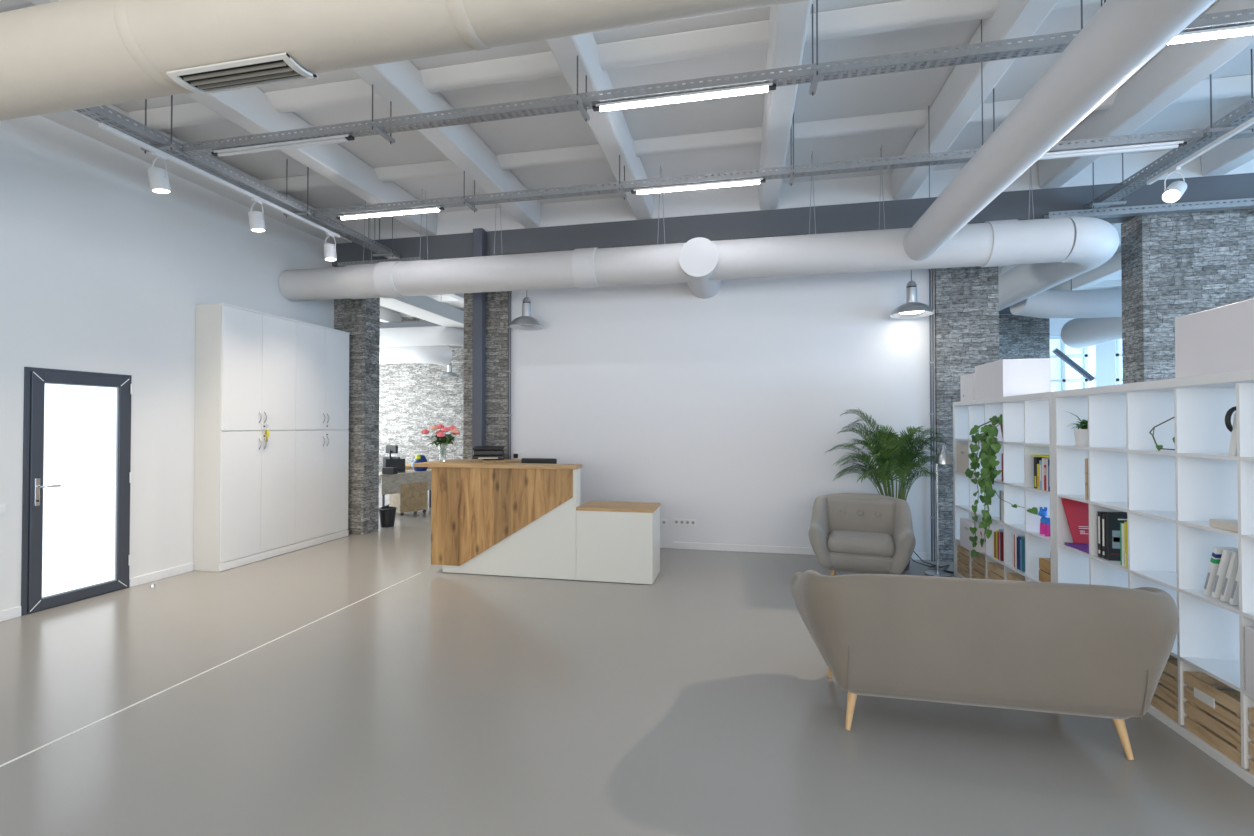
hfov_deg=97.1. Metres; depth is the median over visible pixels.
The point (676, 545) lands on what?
baseboard
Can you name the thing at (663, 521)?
wall socket
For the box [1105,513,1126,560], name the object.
book
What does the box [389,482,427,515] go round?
drawer pedestal
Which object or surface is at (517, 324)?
diffuser
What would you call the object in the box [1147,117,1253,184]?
track
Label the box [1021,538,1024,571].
book
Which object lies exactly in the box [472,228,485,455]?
steel post
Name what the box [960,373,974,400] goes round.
storage box
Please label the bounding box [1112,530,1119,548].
picture
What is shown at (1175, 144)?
tube light
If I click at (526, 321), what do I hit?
pendant lamp
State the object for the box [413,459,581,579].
reception desk
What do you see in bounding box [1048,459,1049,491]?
book
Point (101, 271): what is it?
wall
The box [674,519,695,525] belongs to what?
wall socket
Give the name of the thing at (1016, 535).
book
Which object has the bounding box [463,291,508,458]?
stone pillar
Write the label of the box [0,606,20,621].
baseboard
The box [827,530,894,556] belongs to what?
seat cushion
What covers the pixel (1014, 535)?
book
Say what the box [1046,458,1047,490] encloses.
book
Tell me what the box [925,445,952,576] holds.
floor lamp
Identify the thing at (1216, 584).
print
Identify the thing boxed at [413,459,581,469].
countertop
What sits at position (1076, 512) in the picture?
folder
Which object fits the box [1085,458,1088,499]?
picture frame
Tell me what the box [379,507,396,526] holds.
waste bin
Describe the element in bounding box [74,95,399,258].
cable tray
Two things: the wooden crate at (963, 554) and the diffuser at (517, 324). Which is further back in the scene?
the diffuser at (517, 324)
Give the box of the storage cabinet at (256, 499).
[193,303,349,571]
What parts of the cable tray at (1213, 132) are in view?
hanger rod, hanger rod, hanger rod, hanger rod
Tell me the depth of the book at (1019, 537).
4.51 m
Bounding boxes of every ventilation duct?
[0,0,807,120]
[278,0,1215,310]
[379,318,451,365]
[380,326,463,346]
[1010,279,1121,318]
[1061,317,1121,348]
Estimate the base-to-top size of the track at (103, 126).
0.034 m
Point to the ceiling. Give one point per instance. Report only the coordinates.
(847, 119)
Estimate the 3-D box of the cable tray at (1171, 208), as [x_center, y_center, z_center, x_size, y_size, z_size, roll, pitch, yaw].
[7.523,-2.505,5.523,5.900,0.730,0.290,0,-1,12]
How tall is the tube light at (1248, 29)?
0.046 m
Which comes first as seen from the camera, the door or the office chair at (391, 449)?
the door
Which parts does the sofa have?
leg, leg, seat, leg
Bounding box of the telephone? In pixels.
[382,467,397,473]
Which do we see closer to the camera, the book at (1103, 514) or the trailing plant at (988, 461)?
the book at (1103, 514)
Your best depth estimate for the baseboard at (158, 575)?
5.67 m
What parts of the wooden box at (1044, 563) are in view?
drawer, drawer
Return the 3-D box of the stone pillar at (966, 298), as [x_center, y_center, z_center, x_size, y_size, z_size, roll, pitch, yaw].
[3.965,-0.287,6.560,1.220,3.900,0.350,0,-1,12]
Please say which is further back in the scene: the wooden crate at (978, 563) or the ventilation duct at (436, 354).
the ventilation duct at (436, 354)
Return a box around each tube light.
[211,134,354,156]
[336,206,443,219]
[592,82,775,111]
[631,178,765,193]
[1038,141,1186,159]
[1167,24,1253,44]
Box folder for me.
[1061,498,1088,543]
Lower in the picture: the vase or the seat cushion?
the seat cushion
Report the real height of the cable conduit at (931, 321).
3.884 m
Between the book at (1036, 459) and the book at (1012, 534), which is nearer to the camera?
the book at (1036, 459)
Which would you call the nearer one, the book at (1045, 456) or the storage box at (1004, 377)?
the book at (1045, 456)
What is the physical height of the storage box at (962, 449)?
0.290 m
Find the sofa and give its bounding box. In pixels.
[791,570,1178,759]
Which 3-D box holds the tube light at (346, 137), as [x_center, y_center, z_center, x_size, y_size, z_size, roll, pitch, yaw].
[-2.882,-2.263,4.618,1.360,0.046,0.050,0,-1,12]
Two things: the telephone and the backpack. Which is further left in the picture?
the telephone
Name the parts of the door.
handle plate, handle, glass pane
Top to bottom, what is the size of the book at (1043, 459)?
0.240 m
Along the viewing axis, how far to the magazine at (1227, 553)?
2.62 m
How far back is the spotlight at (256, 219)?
5.56 m
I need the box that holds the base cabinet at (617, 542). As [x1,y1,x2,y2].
[576,501,659,584]
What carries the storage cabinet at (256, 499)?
on the floor
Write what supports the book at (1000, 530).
on the cube bookcase at (1027, 418)
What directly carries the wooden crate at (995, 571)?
on the cube bookcase at (1027, 418)
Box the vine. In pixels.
[1149,417,1174,450]
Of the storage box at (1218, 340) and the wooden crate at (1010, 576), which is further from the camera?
the wooden crate at (1010, 576)
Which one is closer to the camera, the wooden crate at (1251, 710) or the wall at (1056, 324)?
the wooden crate at (1251, 710)
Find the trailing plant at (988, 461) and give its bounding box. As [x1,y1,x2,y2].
[965,414,1037,557]
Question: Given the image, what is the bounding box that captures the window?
[1050,336,1122,391]
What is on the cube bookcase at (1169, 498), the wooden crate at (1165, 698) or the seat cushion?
the wooden crate at (1165, 698)
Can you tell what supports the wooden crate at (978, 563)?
on the cube bookcase at (1027, 418)
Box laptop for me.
[385,459,404,472]
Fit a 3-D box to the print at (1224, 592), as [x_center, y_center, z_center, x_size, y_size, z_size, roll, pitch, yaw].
[2.797,0.789,2.592,0.001,0.090,0.012,0,16,12]
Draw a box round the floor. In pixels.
[0,484,1253,835]
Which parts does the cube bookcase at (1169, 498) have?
panel, panel, panel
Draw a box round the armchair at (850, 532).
[808,493,915,575]
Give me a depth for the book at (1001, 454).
4.80 m
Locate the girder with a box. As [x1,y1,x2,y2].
[380,295,463,327]
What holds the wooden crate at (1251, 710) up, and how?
on the cube bookcase at (1169, 498)
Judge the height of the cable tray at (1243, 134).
0.640 m
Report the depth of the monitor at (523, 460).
6.55 m
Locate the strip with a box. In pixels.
[0,572,421,766]
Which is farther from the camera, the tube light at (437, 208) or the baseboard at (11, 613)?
the tube light at (437, 208)
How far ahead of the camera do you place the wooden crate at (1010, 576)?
4.66 m
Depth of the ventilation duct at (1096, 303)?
7.49 m
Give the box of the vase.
[421,424,459,460]
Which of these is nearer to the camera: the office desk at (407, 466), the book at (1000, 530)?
the book at (1000, 530)
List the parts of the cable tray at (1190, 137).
hanger rod, hanger rod, hanger rod, hanger rod, hanger rod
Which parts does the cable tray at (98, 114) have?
hanger rod, hanger rod, hanger rod, hanger rod, hanger rod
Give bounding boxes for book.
[996,530,998,558]
[997,532,998,559]
[999,490,1000,519]
[999,529,1002,559]
[1000,532,1003,560]
[1001,454,1002,480]
[1001,491,1002,520]
[1012,534,1014,566]
[1014,535,1014,566]
[1015,534,1024,567]
[1017,537,1017,568]
[1018,536,1024,569]
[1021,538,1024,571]
[1031,455,1049,457]
[1034,457,1044,488]
[1037,464,1038,488]
[1039,460,1041,489]
[1042,458,1049,489]
[1044,465,1045,490]
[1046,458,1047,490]
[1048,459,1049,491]
[1097,511,1126,557]
[1102,513,1105,558]
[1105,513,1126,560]
[1120,523,1123,564]
[1122,523,1124,566]
[1124,522,1126,566]
[1127,530,1127,567]
[1210,519,1237,531]
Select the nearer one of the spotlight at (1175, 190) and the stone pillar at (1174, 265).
the spotlight at (1175, 190)
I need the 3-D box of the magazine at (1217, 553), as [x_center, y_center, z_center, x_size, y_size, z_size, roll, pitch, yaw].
[2.917,0.740,2.655,0.211,0.248,0.092,0,-1,12]
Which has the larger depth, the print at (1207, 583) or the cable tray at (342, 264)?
the cable tray at (342, 264)
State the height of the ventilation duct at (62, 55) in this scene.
1.342 m
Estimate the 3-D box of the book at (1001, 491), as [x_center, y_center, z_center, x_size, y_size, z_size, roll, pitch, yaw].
[3.355,0.765,4.787,0.200,0.260,0.045,0,-1,12]
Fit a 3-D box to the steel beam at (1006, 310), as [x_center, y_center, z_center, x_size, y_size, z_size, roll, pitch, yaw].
[2.463,-2.326,12.633,19.300,0.330,0.280,0,-1,12]
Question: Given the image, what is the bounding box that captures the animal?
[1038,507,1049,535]
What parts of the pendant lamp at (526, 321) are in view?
lamp shade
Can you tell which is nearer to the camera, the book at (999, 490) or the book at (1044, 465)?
the book at (1044, 465)
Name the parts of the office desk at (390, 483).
leg, modesty panel, leg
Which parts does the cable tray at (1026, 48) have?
hanger rod, hanger rod, hanger rod, hanger rod, hanger rod, hanger rod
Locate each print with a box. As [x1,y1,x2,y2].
[1204,572,1209,588]
[1213,575,1218,592]
[1221,578,1227,595]
[1230,580,1236,598]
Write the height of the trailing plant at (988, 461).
1.313 m
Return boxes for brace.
[1052,341,1114,386]
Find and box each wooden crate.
[957,545,969,577]
[972,553,985,578]
[988,562,1003,579]
[1007,573,1024,580]
[1151,655,1178,723]
[1184,671,1240,765]
[1249,708,1253,774]
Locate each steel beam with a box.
[332,173,1253,266]
[380,306,1011,327]
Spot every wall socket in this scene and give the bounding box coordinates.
[661,519,666,525]
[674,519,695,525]
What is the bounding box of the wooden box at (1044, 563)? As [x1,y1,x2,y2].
[1039,556,1050,581]
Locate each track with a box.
[98,123,339,237]
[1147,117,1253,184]
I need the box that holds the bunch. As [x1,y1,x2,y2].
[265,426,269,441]
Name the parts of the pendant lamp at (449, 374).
lamp shade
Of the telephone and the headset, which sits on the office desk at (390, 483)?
the telephone
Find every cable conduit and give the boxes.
[507,291,511,458]
[929,269,935,561]
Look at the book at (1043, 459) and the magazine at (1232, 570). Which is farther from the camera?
the book at (1043, 459)
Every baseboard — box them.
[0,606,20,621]
[129,563,193,586]
[673,542,933,559]
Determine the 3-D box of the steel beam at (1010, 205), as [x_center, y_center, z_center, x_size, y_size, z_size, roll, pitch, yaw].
[3.296,-2.401,6.680,15.448,0.330,0.360,0,-1,12]
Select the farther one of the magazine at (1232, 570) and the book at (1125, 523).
the book at (1125, 523)
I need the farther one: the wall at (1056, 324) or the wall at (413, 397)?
the wall at (413, 397)
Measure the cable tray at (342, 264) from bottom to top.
0.740 m
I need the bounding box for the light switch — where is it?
[0,504,5,514]
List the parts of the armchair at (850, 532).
leg, seat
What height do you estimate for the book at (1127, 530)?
0.275 m
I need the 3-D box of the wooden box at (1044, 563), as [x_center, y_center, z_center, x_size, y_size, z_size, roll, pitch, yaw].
[3.225,1.107,4.085,0.250,0.250,0.190,0,-1,12]
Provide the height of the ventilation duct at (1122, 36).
1.344 m
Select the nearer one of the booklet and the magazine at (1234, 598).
the magazine at (1234, 598)
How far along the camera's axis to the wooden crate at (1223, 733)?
2.66 m
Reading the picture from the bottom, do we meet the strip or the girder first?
the strip
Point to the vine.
(1159, 447)
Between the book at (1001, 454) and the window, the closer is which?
the book at (1001, 454)
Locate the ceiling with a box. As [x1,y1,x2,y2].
[0,0,1253,321]
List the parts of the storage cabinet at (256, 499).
cabinet door, cabinet door, cabinet door, cabinet door, cornice, cabinet door, cabinet door, cabinet door, cabinet door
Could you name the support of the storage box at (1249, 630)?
on the cube bookcase at (1169, 498)
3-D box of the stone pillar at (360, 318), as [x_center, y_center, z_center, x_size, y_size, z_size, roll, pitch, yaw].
[-4.009,-0.266,8.215,0.509,3.900,0.350,0,-1,12]
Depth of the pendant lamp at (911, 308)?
6.25 m
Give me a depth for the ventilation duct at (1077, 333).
10.24 m
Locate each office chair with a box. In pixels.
[383,445,399,506]
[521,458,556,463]
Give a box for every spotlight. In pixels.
[147,152,170,193]
[248,198,265,231]
[324,233,336,260]
[1161,167,1186,202]
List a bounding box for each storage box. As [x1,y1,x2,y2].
[957,444,968,472]
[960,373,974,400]
[960,518,984,552]
[975,358,1050,399]
[1175,299,1253,377]
[1245,626,1253,695]
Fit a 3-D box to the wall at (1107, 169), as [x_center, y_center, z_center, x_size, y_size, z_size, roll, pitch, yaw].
[3.299,-2.721,6.678,15.440,0.310,0.350,0,-1,12]
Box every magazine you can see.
[1203,547,1237,594]
[1211,549,1237,598]
[1220,551,1238,601]
[1229,567,1238,604]
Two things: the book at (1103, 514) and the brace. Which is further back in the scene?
the brace
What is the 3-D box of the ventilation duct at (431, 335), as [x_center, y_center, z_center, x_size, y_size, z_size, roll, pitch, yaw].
[-5.119,-2.158,12.861,4.160,1.280,2.250,0,-1,12]
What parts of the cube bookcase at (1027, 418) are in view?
panel, panel, panel, panel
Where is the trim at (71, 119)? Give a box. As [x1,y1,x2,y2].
[40,110,351,243]
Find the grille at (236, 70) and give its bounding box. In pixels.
[166,52,317,93]
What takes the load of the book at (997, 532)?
on the cube bookcase at (1027, 418)
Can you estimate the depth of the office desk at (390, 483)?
9.59 m
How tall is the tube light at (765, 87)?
0.046 m
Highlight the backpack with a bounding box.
[411,455,427,470]
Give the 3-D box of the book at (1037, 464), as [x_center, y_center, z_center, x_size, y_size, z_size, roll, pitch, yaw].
[3.233,0.447,4.205,0.201,0.190,0.030,0,-1,12]
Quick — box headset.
[1225,406,1236,455]
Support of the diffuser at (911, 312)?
attached to the pendant lamp at (911, 308)
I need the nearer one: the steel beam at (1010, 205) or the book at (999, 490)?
the book at (999, 490)
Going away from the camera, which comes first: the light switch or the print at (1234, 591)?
the print at (1234, 591)
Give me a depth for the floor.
2.89 m
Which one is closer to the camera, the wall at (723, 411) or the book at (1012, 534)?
the book at (1012, 534)
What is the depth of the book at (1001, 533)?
4.80 m
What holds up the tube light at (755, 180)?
attached to the cable tray at (1190, 137)
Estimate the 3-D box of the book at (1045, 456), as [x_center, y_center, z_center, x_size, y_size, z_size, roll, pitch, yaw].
[3.238,0.288,4.154,0.250,0.012,0.270,0,-1,12]
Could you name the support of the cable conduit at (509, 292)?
attached to the stone pillar at (496, 406)
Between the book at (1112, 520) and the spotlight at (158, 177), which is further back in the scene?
the spotlight at (158, 177)
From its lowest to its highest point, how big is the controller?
0.120 m
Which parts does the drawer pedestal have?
drawer, drawer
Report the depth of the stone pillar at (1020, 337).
11.58 m
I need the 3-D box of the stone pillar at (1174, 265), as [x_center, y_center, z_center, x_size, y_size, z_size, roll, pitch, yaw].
[6.384,-0.293,6.058,1.460,3.900,0.350,0,-1,12]
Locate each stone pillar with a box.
[334,298,379,534]
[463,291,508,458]
[934,266,998,561]
[999,314,1049,359]
[1121,208,1253,383]
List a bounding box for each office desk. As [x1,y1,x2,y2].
[379,469,430,506]
[405,463,430,469]
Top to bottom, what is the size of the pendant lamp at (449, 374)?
1.080 m
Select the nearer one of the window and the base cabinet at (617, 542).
the base cabinet at (617, 542)
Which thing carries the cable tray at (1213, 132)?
hanging from the ceiling
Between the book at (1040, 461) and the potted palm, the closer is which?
the book at (1040, 461)
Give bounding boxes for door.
[21,367,132,615]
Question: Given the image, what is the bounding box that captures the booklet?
[1065,542,1088,553]
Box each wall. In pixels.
[0,115,333,610]
[342,150,1253,239]
[379,317,463,483]
[509,269,935,559]
[1005,314,1075,335]
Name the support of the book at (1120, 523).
on the cube bookcase at (1169, 498)
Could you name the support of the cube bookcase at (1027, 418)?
on the floor
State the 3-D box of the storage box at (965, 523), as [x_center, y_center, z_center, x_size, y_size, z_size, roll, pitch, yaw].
[3.397,1.112,5.242,0.343,0.270,0.324,0,-1,12]
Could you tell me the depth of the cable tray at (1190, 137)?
5.27 m
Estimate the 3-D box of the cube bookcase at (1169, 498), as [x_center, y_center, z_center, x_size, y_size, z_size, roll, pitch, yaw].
[3.041,0.708,2.981,0.380,1.820,1.920,0,-1,12]
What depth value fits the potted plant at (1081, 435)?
3.69 m
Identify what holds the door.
in the wall at (101, 271)
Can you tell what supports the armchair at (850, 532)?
on the floor
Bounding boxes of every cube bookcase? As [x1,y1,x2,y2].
[953,392,1054,582]
[1053,370,1253,786]
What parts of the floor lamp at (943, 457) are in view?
lamp shade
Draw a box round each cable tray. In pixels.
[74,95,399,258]
[183,0,1253,156]
[314,88,1203,218]
[338,219,423,266]
[1044,198,1253,218]
[1085,49,1253,211]
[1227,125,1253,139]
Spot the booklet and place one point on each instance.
(1084, 547)
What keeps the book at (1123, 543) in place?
on the cube bookcase at (1169, 498)
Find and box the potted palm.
[827,407,950,570]
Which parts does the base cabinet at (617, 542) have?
foot rail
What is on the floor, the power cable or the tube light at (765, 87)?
the power cable
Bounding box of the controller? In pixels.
[513,452,524,458]
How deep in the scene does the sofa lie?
2.65 m
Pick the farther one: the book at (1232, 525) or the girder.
the girder
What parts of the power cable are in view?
cord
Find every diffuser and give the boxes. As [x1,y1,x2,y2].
[517,324,534,325]
[900,311,923,313]
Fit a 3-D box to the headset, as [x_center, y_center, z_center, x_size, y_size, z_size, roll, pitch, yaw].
[2.846,0.060,2.554,0.125,0.230,0.050,0,-1,12]
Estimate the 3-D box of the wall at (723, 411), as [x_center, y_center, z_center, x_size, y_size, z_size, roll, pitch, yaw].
[1.027,-0.280,7.165,5.340,3.900,0.260,0,-1,12]
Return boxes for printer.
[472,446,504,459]
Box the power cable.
[911,551,953,573]
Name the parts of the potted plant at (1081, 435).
pot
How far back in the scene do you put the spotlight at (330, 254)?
6.56 m
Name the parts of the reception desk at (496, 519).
panel, foot rail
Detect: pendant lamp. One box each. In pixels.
[441,362,457,377]
[509,290,543,329]
[890,270,933,318]
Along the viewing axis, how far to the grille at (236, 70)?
2.54 m
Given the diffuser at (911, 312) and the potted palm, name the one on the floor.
the potted palm
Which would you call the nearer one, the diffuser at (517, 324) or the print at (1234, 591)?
the print at (1234, 591)
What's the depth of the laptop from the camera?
9.96 m
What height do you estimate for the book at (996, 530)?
0.250 m
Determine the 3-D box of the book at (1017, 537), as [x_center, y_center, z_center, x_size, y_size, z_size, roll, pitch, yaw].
[3.307,1.108,4.525,0.210,0.260,0.020,0,-1,12]
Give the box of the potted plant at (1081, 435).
[1065,411,1087,446]
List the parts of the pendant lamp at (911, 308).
lamp shade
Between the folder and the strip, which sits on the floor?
the strip
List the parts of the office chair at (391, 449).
backrest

